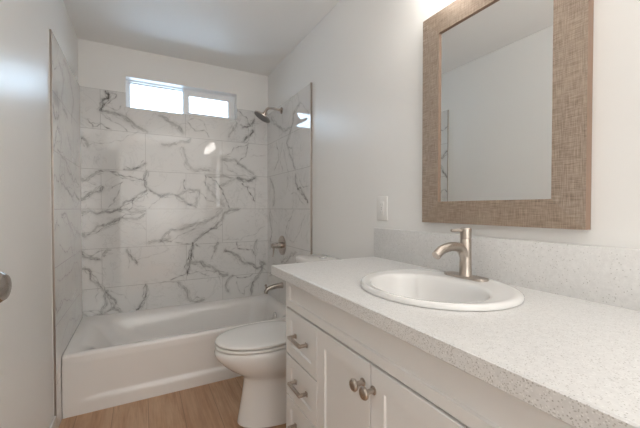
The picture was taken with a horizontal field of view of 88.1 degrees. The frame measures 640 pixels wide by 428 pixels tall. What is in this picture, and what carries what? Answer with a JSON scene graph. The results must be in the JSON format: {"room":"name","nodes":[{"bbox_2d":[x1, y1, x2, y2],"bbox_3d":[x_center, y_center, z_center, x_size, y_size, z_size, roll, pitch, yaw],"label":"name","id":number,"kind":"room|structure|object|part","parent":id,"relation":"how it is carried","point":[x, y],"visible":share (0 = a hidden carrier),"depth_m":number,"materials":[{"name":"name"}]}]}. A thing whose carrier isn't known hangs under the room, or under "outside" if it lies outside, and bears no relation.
{"room":"bathroom","nodes":[
{"label":"bathroom","id":0,"kind":"room"},
{"bbox_2d":[0,272,11,302],"bbox_3d":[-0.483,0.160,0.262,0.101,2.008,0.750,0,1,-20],"label":"door knob","id":1,"kind":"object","parent":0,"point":[5,280],"depth_m":0.57,"materials":[{"name":"silver metal"}]},
{"bbox_2d":[0,0,77,427],"bbox_3d":[-0.829,-0.058,0.558,0.100,2.458,4.571,-1,1,-28],"label":"wall","id":2,"kind":"structure","parent":0,"point":[26,346],"depth_m":1.35,"materials":[{"name":"white paint"}]},
{"bbox_2d":[48,28,56,423],"bbox_3d":[-1.386,0.090,1.718,0.010,2.082,0.004,-1,1,-28],"label":"trim","id":3,"kind":"structure","parent":2,"relation":"attached to","point":[50,30],"depth_m":1.72,"materials":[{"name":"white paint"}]},
{"bbox_2d":[49,416,56,427],"bbox_3d":[-0.899,1.117,0.829,0.013,0.098,2.049,-1,1,-28],"label":"baseboard","id":4,"kind":"structure","parent":2,"relation":"attached to","point":[53,424],"depth_m":1.69,"materials":[{"name":"white wood"}]},
{"bbox_2d":[52,32,82,427],"bbox_3d":[-1.601,0.095,2.111,0.013,2.100,0.891,-1,1,-28],"label":"wall tile","id":5,"kind":"structure","parent":2,"relation":"attached to","point":[65,87],"depth_m":1.99,"materials":[{"name":"stone"}]},
{"bbox_2d":[59,376,285,427],"bbox_3d":[-0.579,1.199,0.673,2.800,0.060,4.700,-1,1,-28],"label":"floor","id":6,"kind":"structure","parent":0,"point":[216,404],"depth_m":1.91,"materials":[{"name":"brown wood"}]},
{"bbox_2d":[62,294,285,418],"bbox_3d":[-0.976,0.962,2.534,1.471,0.352,0.759,-1,1,-28],"label":"bathtub","id":7,"kind":"object","parent":6,"relation":"on","point":[115,359],"visible":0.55,"depth_m":2.16,"materials":[{"name":"white ceramic"}]},
{"bbox_2d":[214,254,338,427],"bbox_3d":[-0.233,0.708,1.926,0.738,0.880,0.372,-1,1,-28],"label":"toilet","id":8,"kind":"object","parent":6,"relation":"on","point":[256,352],"visible":0.52,"depth_m":1.78,"materials":[{"name":"white porcelain"}]},
{"bbox_3d":[-0.280,0.932,1.904,0.631,0.433,0.360,-1,1,-28],"label":"bowl","id":9,"kind":"part","parent":8,"relation":"part of","materials":[{"name":"white ceramic"}]},
{"bbox_3d":[-0.338,0.704,1.869,0.492,0.014,0.356,-1,1,-28],"label":"seat","id":10,"kind":"part","parent":8,"relation":"part of","materials":[{"name":"white plastic"}]},
{"bbox_3d":[-0.336,0.679,1.870,0.498,0.025,0.358,-1,1,-28],"label":"lid","id":11,"kind":"part","parent":8,"relation":"part of","materials":[{"name":"white plastic"}]},
{"bbox_3d":[0.002,0.293,2.046,0.204,0.040,0.372,-1,1,-28],"label":"tank lid","id":12,"kind":"part","parent":8,"relation":"part of","materials":[{"name":"white ceramic"}]},
{"bbox_2d":[286,282,574,427],"bbox_3d":[0.355,0.718,1.023,0.573,0.890,1.199,-1,1,-28],"label":"vanity cabinet","id":13,"kind":"object","parent":6,"relation":"on","point":[343,370],"visible":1,"depth_m":0.90,"materials":[{"name":"white wood"}]},
{"bbox_3d":[-0.090,0.861,1.292,0.036,0.017,0.117,-1,1,-28],"label":"handle","id":14,"kind":"part","parent":13,"relation":"part of","materials":[{"name":"silver metal"}]},
{"bbox_3d":[-0.090,0.682,1.289,0.036,0.017,0.117,-1,1,-28],"label":"handle","id":15,"kind":"part","parent":13,"relation":"part of","materials":[{"name":"silver metal"}]},
{"bbox_3d":[-0.090,0.495,1.286,0.036,0.017,0.117,-1,1,-28],"label":"handle","id":16,"kind":"part","parent":13,"relation":"part of","materials":[{"name":"silver metal"}]},
{"bbox_3d":[-0.069,0.912,1.313,0.020,0.272,0.280,-1,1,-28],"label":"drawer","id":17,"kind":"part","parent":13,"relation":"part of","materials":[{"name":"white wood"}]},
{"bbox_3d":[-0.069,0.685,1.310,0.020,0.170,0.280,-1,1,-28],"label":"drawer","id":18,"kind":"part","parent":13,"relation":"part of","materials":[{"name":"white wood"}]},
{"bbox_3d":[-0.069,0.499,1.306,0.020,0.191,0.280,-1,1,-28],"label":"drawer","id":19,"kind":"part","parent":13,"relation":"part of","materials":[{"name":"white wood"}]},
{"bbox_3d":[0.072,0.730,1.049,0.020,0.645,0.312,-1,1,-28],"label":"door","id":20,"kind":"part","parent":13,"relation":"part of","materials":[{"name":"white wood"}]},
{"bbox_3d":[0.104,0.474,0.922,0.039,0.035,0.035,-1,1,-28],"label":"knob","id":21,"kind":"part","parent":13,"relation":"part of","materials":[{"name":"silver metal"}]},
{"bbox_3d":[0.127,0.474,0.880,0.039,0.035,0.035,-1,1,-28],"label":"knob","id":22,"kind":"part","parent":13,"relation":"part of","materials":[{"name":"silver metal"}]},
{"bbox_3d":[0.221,0.735,0.772,0.020,0.645,0.312,-1,1,-28],"label":"door","id":23,"kind":"part","parent":13,"relation":"part of","materials":[{"name":"white wood"}]},
{"bbox_2d":[271,228,639,427],"bbox_3d":[0.346,0.178,1.030,0.582,0.189,1.284,-1,1,-28],"label":"countertop","id":24,"kind":"structure","parent":13,"relation":"on","point":[570,351],"depth_m":0.77,"materials":[{"name":"stone"}]},
{"bbox_2d":[360,269,524,310],"bbox_3d":[0.363,0.301,1.044,0.456,0.170,0.492,-1,1,-28],"label":"sink","id":25,"kind":"object","parent":24,"relation":"in","point":[434,289],"visible":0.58,"depth_m":1.07,"materials":[{"name":"white ceramic"}]},
{"bbox_2d":[432,228,488,281],"bbox_3d":[0.443,0.132,1.101,0.178,0.170,0.162,-1,1,-28],"label":"faucet","id":26,"kind":"object","parent":25,"relation":"on","point":[464,248],"visible":1,"depth_m":1.11,"materials":[{"name":"silver metal"}]},
{"bbox_3d":[0.440,0.134,1.099,0.170,0.081,0.036,-1,1,-28],"label":"spout","id":27,"kind":"part","parent":26,"relation":"part of","materials":[{"name":"silver metal"}]},
{"bbox_3d":[0.464,0.057,1.121,0.044,0.013,0.012,0,1,-15],"label":"lever","id":28,"kind":"part","parent":26,"relation":"part of","materials":[{"name":"silver metal"}]},
{"bbox_3d":[0.497,0.213,1.132,0.054,0.007,0.162,-1,1,-28],"label":"deck plate","id":29,"kind":"part","parent":26,"relation":"part of","materials":[{"name":"silver metal"}]},
{"bbox_2d":[78,39,267,120],"bbox_3d":[-1.201,-0.098,2.931,1.497,2.458,0.160,-1,1,-28],"label":"wall","id":30,"kind":"structure","parent":0,"point":[100,65],"depth_m":2.76,"materials":[{"name":"white paint"}]},
{"bbox_2d":[80,86,267,316],"bbox_3d":[-1.158,-0.084,2.853,1.489,1.768,0.016,-1,1,-28],"label":"wall tile","id":31,"kind":"structure","parent":30,"relation":"attached to","point":[174,207],"depth_m":2.78,"materials":[{"name":"stone"}]},
{"bbox_2d":[126,80,234,119],"bbox_3d":[-1.213,-0.981,2.947,0.885,0.243,0.070,-1,1,-28],"label":"window","id":32,"kind":"structure","parent":30,"relation":"in","point":[186,94],"depth_m":2.95,"materials":[{"name":"white plastic"}]},
{"bbox_3d":[-1.407,-0.982,2.860,0.438,0.228,0.020,-1,1,-28],"label":"fixed frame","id":33,"kind":"part","parent":32,"relation":"part of","materials":[{"name":"white plastic"}]},
{"bbox_3d":[-1.019,-0.985,3.036,0.441,0.228,0.026,-1,1,-28],"label":"sash","id":34,"kind":"part","parent":32,"relation":"part of","materials":[{"name":"white plastic"}]},
{"bbox_2d":[127,107,235,120],"bbox_3d":[-1.163,-0.855,2.858,0.887,0.006,0.041,-1,1,-28],"label":"trim","id":35,"kind":"structure","parent":30,"relation":"attached to","point":[127,107],"depth_m":2.81,"materials":[{"name":"stone"}]},
{"bbox_2d":[63,0,339,75],"bbox_3d":[-0.579,-1.319,0.631,2.800,0.060,4.700,-1,1,-28],"label":"ceiling","id":36,"kind":"structure","parent":0,"point":[251,36],"depth_m":2.32,"materials":[{"name":"white paint"}]},
{"bbox_2d":[268,0,639,258],"bbox_3d":[0.577,-0.071,1.316,0.100,2.458,4.571,-1,1,-28],"label":"wall","id":37,"kind":"structure","parent":0,"point":[363,61],"depth_m":1.64,"materials":[{"name":"white paint"}]},
{"bbox_2d":[267,84,309,305],"bbox_3d":[-0.283,0.093,2.798,0.009,2.080,0.931,-1,1,-28],"label":"wall tile","id":38,"kind":"structure","parent":37,"relation":"attached to","point":[288,132],"depth_m":2.73,"materials":[{"name":"stone"}]},
{"bbox_2d":[254,107,282,122],"bbox_3d":[-0.439,-0.848,2.809,0.242,0.150,0.154,-1,1,-28],"label":"shower","id":39,"kind":"object","parent":38,"relation":"attached to","point":[262,116],"visible":1,"depth_m":2.79,"materials":[{"name":"silver metal"}]},
{"bbox_3d":[-0.402,-0.880,2.825,0.162,0.063,0.021,-1,1,-28],"label":"shower arm","id":40,"kind":"part","parent":39,"relation":"part of","materials":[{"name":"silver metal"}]},
{"bbox_2d":[264,282,283,293],"bbox_3d":[-0.401,0.636,2.839,0.169,0.083,0.052,-1,1,-28],"label":"tub spout","id":41,"kind":"object","parent":38,"relation":"attached to","point":[277,285],"visible":1,"depth_m":2.82,"materials":[{"name":"silver metal"}]},
{"bbox_2d":[271,236,285,256],"bbox_3d":[-0.371,0.278,2.850,0.099,0.181,0.170,-1,1,-28],"label":"shower valve","id":42,"kind":"object","parent":38,"relation":"attached to","point":[281,245],"visible":1,"depth_m":2.83,"materials":[{"name":"silver metal"}]},
{"bbox_2d":[310,82,311,254],"bbox_3d":[-0.062,0.099,2.385,0.014,2.082,0.005,-1,1,-28],"label":"trim","id":43,"kind":"structure","parent":37,"relation":"attached to","point":[310,82],"depth_m":2.38,"materials":[{"name":"silver metal"}]},
{"bbox_2d":[377,196,387,220],"bbox_3d":[0.316,-0.028,1.686,0.009,0.122,0.082,-1,1,-28],"label":"wall outlet","id":44,"kind":"object","parent":37,"relation":"attached to","point":[382,202],"visible":1,"depth_m":1.68,"materials":[{"name":"white plastic"}]},
{"bbox_2d":[379,202,383,214],"bbox_3d":[0.315,-0.028,1.685,0.004,0.068,0.033,-1,1,-28],"label":"receptacle","id":45,"kind":"object","parent":44,"relation":"attached to","point":[381,204],"depth_m":1.68,"materials":[{"name":"white plastic"}]},
{"bbox_2d":[374,228,639,310],"bbox_3d":[0.593,0.156,1.163,0.020,0.150,1.284,-1,1,-28],"label":"backsplash","id":46,"kind":"structure","parent":37,"relation":"attached to","point":[599,274],"depth_m":1.01,"materials":[{"name":"stone"}]},
{"bbox_2d":[422,0,593,229],"bbox_3d":[0.588,-0.385,1.153,0.028,0.846,0.592,-1,1,-28],"label":"wall mirror","id":47,"kind":"object","parent":37,"relation":"attached to","point":[508,84],"visible":1,"depth_m":1.08,"materials":[{"name":"brown wood"}]},
{"bbox_3d":[0.588,-0.765,1.146,0.028,0.086,0.592,-1,1,-28],"label":"frame rail","id":48,"kind":"part","parent":47,"relation":"part of","materials":[{"name":"brown wood"}]},
{"bbox_2d":[439,0,552,201],"bbox_3d":[0.591,-0.385,1.154,0.018,0.682,0.428,-1,1,-28],"label":"mirror glass","id":49,"kind":"object","parent":47,"relation":"on","point":[496,57],"depth_m":1.12,"materials":[{"name":"silver mirror"}]},
{"bbox_3d":[0.588,-0.004,1.159,0.028,0.086,0.592,-1,1,-28],"label":"frame rail","id":50,"kind":"part","parent":47,"relation":"part of","materials":[{"name":"brown wood"}]}
]}

